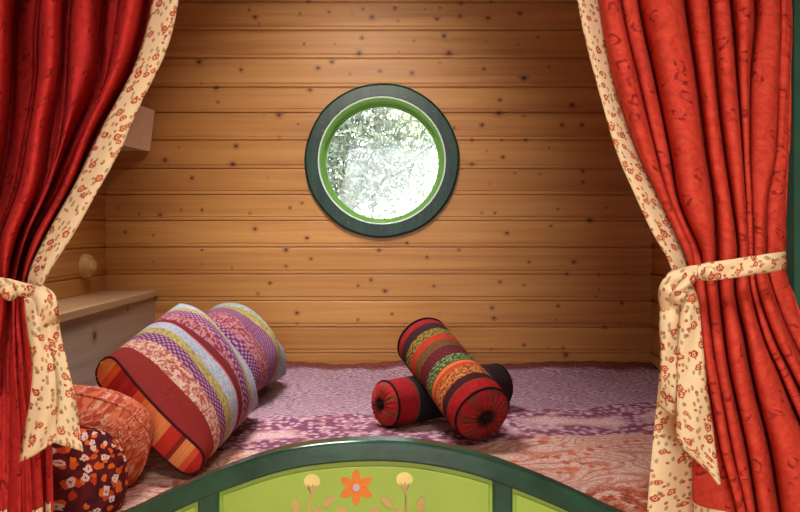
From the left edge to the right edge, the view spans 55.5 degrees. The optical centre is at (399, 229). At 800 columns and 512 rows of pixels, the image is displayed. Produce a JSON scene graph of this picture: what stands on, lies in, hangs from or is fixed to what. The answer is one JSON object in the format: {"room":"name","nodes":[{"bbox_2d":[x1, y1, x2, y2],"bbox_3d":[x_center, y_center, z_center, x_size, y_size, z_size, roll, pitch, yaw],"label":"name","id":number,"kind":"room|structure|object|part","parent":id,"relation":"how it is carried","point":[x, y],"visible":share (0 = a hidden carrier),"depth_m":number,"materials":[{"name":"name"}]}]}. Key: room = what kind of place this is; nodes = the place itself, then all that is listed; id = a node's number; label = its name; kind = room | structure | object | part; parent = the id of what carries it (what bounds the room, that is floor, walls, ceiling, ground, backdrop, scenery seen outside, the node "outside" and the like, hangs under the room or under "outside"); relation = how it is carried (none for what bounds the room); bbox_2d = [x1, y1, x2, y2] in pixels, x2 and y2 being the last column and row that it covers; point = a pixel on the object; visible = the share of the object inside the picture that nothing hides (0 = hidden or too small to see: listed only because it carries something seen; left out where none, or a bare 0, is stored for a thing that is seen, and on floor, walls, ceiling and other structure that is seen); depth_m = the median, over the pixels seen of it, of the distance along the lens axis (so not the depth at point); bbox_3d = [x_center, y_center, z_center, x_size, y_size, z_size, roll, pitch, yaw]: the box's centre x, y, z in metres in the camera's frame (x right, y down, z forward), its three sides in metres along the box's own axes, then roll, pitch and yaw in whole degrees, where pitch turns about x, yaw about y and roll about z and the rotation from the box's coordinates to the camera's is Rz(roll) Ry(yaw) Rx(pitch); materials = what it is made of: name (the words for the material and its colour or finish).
{"room":"caravan bedroom","nodes":[
{"label":"caravan bedroom","id":0,"kind":"room"},
{"bbox_2d":[43,179,104,299],"bbox_3d":[-1.083,0.065,0.440,0.010,2.250,4.680,0,0,0],"label":"wall","id":1,"kind":"structure","parent":0,"point":[64,279],"depth_m":2.60,"materials":[{"name":"brown wood"}]},
{"bbox_2d":[79,254,96,277],"bbox_3d":[-1.058,0.123,2.593,0.044,0.084,0.084,0,0,0],"label":"wall knob","id":2,"kind":"object","parent":1,"relation":"attached to","point":[87,265],"visible":1,"depth_m":2.57,"materials":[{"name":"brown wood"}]},
{"bbox_3d":[-1.049,0.123,2.593,0.014,0.046,0.046,0,0,0],"label":"knob","id":3,"kind":"part","parent":2,"relation":"part of","materials":[{"name":"brown wood"}]},
{"bbox_3d":[-1.040,0.123,2.593,0.009,0.032,0.008,0,0,0],"label":"switch lever","id":4,"kind":"part","parent":2,"relation":"part of","materials":[{"name":"brown wood"}]},
{"bbox_2d":[120,106,154,150],"bbox_3d":[-0.985,-0.361,2.613,0.185,0.150,0.306,0,0,0],"label":"wall lamp","id":5,"kind":"object","parent":1,"relation":"attached to","point":[139,135],"visible":0.17,"depth_m":2.69,"materials":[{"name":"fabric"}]},
{"bbox_3d":[-0.079,-0.765,1.150,1.991,0.024,0.024,0,0,0],"label":"curtain rod","id":6,"kind":"object","parent":1,"relation":"attached to","visible":0},
{"bbox_2d":[0,0,178,511],"bbox_3d":[-0.571,-0.062,1.239,0.590,1.365,0.258,0,0,0],"label":"curtain","id":7,"kind":"object","parent":6,"relation":"hanging from","point":[76,75],"visible":0.85,"depth_m":1.18,"materials":[{"name":"red fabric"}]},
{"bbox_2d":[0,277,82,461],"bbox_3d":[-0.579,0.190,1.096,0.246,0.283,0.039,0,0,8],"label":"tieback","id":8,"kind":"object","parent":7,"relation":"attached to","point":[52,415],"visible":1,"depth_m":1.08,"materials":[{"name":"beige fabric"}]},
{"bbox_2d":[577,0,799,511],"bbox_3d":[0.515,-0.004,1.178,0.609,1.482,0.134,0,0,0],"label":"curtain","id":9,"kind":"object","parent":6,"relation":"hanging from","point":[695,95],"visible":0.87,"depth_m":1.14,"materials":[{"name":"red fabric"}]},
{"bbox_2d":[658,251,786,484],"bbox_3d":[0.493,0.198,1.114,0.261,0.332,0.076,0,0,-18],"label":"tieback","id":10,"kind":"object","parent":9,"relation":"attached to","point":[683,394],"visible":1,"depth_m":1.08,"materials":[{"name":"beige fabric"}]},
{"bbox_2d":[105,0,651,364],"bbox_3d":[-0.079,0.065,2.785,1.999,2.250,0.010,0,0,0],"label":"wall","id":11,"kind":"structure","parent":0,"point":[539,250],"depth_m":2.78,"materials":[{"name":"brown wood"}]},
{"bbox_2d":[304,83,458,237],"bbox_3d":[-0.066,-0.252,2.819,0.564,0.562,0.122,0,0,0],"label":"window","id":12,"kind":"structure","parent":11,"relation":"in","point":[352,102],"depth_m":2.76,"materials":[{"name":"green paint"}]},
{"bbox_3d":[-0.066,-0.252,2.822,0.489,0.488,0.116,0,0,0],"label":"frame","id":13,"kind":"part","parent":12,"relation":"part of","materials":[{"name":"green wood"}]},
{"bbox_2d":[652,233,670,369],"bbox_3d":[0.926,0.065,0.440,0.010,2.250,4.680,0,0,0],"label":"wall","id":14,"kind":"structure","parent":0,"point":[661,267],"depth_m":2.73,"materials":[{"name":"brown wood"}]},
{"bbox_3d":[-0.079,1.215,0.440,2.119,0.050,4.880,0,0,0],"label":"floor","id":15,"kind":"structure","parent":0,"visible":0},
{"bbox_2d":[57,290,157,385],"bbox_3d":[-0.980,0.705,2.030,0.192,0.970,1.499,0,0,0],"label":"wooden shelf","id":16,"kind":"object","parent":15,"relation":"on","point":[93,326],"visible":0.11,"depth_m":2.28,"materials":[{"name":"brown wood"}]},
{"bbox_2d":[121,436,624,511],"bbox_3d":[0.001,0.767,2.007,1.833,0.846,1.534,0,0,0],"label":"bed","id":17,"kind":"object","parent":15,"relation":"on","point":[354,473],"visible":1,"depth_m":1.25,"materials":[{"name":"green wood"}]},
{"bbox_3d":[-0.606,0.736,1.258,0.555,0.599,0.012,0,0,0],"label":"lime panel","id":18,"kind":"part","parent":17,"relation":"part of","materials":[{"name":"paint"}]},
{"bbox_3d":[-0.144,0.447,1.248,0.018,0.062,0.002,0,0,0],"label":"painted stem","id":19,"kind":"part","parent":17,"relation":"part of","materials":[{"name":"paint"}]},
{"bbox_3d":[-0.073,0.704,1.258,0.455,0.662,0.012,0,0,0],"label":"lime panel","id":20,"kind":"part","parent":17,"relation":"part of","materials":[{"name":"paint"}]},
{"bbox_3d":[0.008,0.444,1.248,0.018,0.062,0.002,0,0,0],"label":"painted stem","id":21,"kind":"part","parent":17,"relation":"part of","materials":[{"name":"paint"}]},
{"bbox_3d":[0.532,0.725,1.258,0.702,0.620,0.012,0,0,0],"label":"lime panel","id":22,"kind":"part","parent":17,"relation":"part of","materials":[{"name":"paint"}]},
{"bbox_3d":[0.016,0.648,2.031,1.799,0.240,1.473,0,0,0],"label":"mattress","id":23,"kind":"object","parent":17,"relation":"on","visible":0},
{"bbox_2d":[95,360,659,511],"bbox_3d":[0.013,0.479,2.034,1.809,0.172,1.484,0,0,0],"label":"bedspread","id":24,"kind":"object","parent":23,"relation":"on","point":[587,427],"visible":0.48,"depth_m":1.95,"materials":[{"name":"purple fabric"}]},
{"bbox_2d":[52,425,127,511],"bbox_3d":[-0.585,0.432,1.336,0.209,0.190,0.098,0,0,0],"label":"patterned cushion","id":25,"kind":"object","parent":24,"relation":"on","point":[94,479],"visible":0.49,"depth_m":1.30,"materials":[{"name":"fabric"}]},
{"bbox_2d":[73,385,153,486],"bbox_3d":[-0.625,0.410,1.450,0.303,0.230,0.186,0,0,0],"label":"patterned cushion","id":26,"kind":"object","parent":24,"relation":"on","point":[115,413],"visible":0.29,"depth_m":1.41,"materials":[{"name":"orange fabric"}]},
{"bbox_2d":[95,303,258,475],"bbox_3d":[-0.496,0.341,1.796,0.266,0.290,0.608,0,0,0],"label":"striped pillow","id":27,"kind":"object","parent":24,"relation":"on","point":[195,387],"visible":0.93,"depth_m":1.60,"materials":[{"name":"multicoloured fabric"}]},
{"bbox_2d":[205,303,286,391],"bbox_3d":[-0.495,0.359,2.321,0.279,0.251,0.479,0,0,0],"label":"striped pillow","id":28,"kind":"object","parent":24,"relation":"on","point":[264,355],"visible":0.61,"depth_m":2.21,"materials":[{"name":"fabric"}]},
{"bbox_2d":[371,363,512,427],"bbox_3d":[0.119,0.433,2.010,0.420,0.121,0.120,0,0,-36],"label":"bolster cushion","id":29,"kind":"object","parent":24,"relation":"on","point":[400,401],"visible":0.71,"depth_m":1.89,"materials":[{"name":"red fabric"}]},
{"bbox_2d":[397,317,509,439],"bbox_3d":[0.125,0.361,1.893,0.146,0.260,0.377,0,0,-25],"label":"bolster cushion","id":30,"kind":"object","parent":24,"relation":"on","point":[468,397],"visible":1,"depth_m":1.79,"materials":[{"name":"fabric"}]},
{"bbox_2d":[786,0,799,308],"bbox_3d":[0.652,0.066,1.214,0.070,2.248,0.047,0,0,0],"label":"trim","id":31,"kind":"structure","parent":15,"relation":"on","point":[793,192],"depth_m":1.19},
{"bbox_3d":[0.000,1.490,15.700,30.000,0.158,25.000,0,0,0],"label":"ground","id":32,"kind":"structure","parent":0,"visible":0},
{"bbox_2d":[327,108,437,218],"bbox_3d":[-0.465,-0.507,5.989,2.608,3.403,2.780,0,0,0],"label":"leafy tree","id":33,"kind":"object","parent":32,"relation":"on","point":[340,147],"visible":0.37,"depth_m":6.07,"materials":[{"name":"green plant"}]},
{"bbox_2d":[330,110,437,218],"bbox_3d":[0.701,-1.163,10.262,4.233,4.714,3.817,0,0,0],"label":"leafy tree","id":34,"kind":"object","parent":32,"relation":"on","point":[406,116],"visible":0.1,"depth_m":10.54,"materials":[{"name":"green plant"}]}
]}

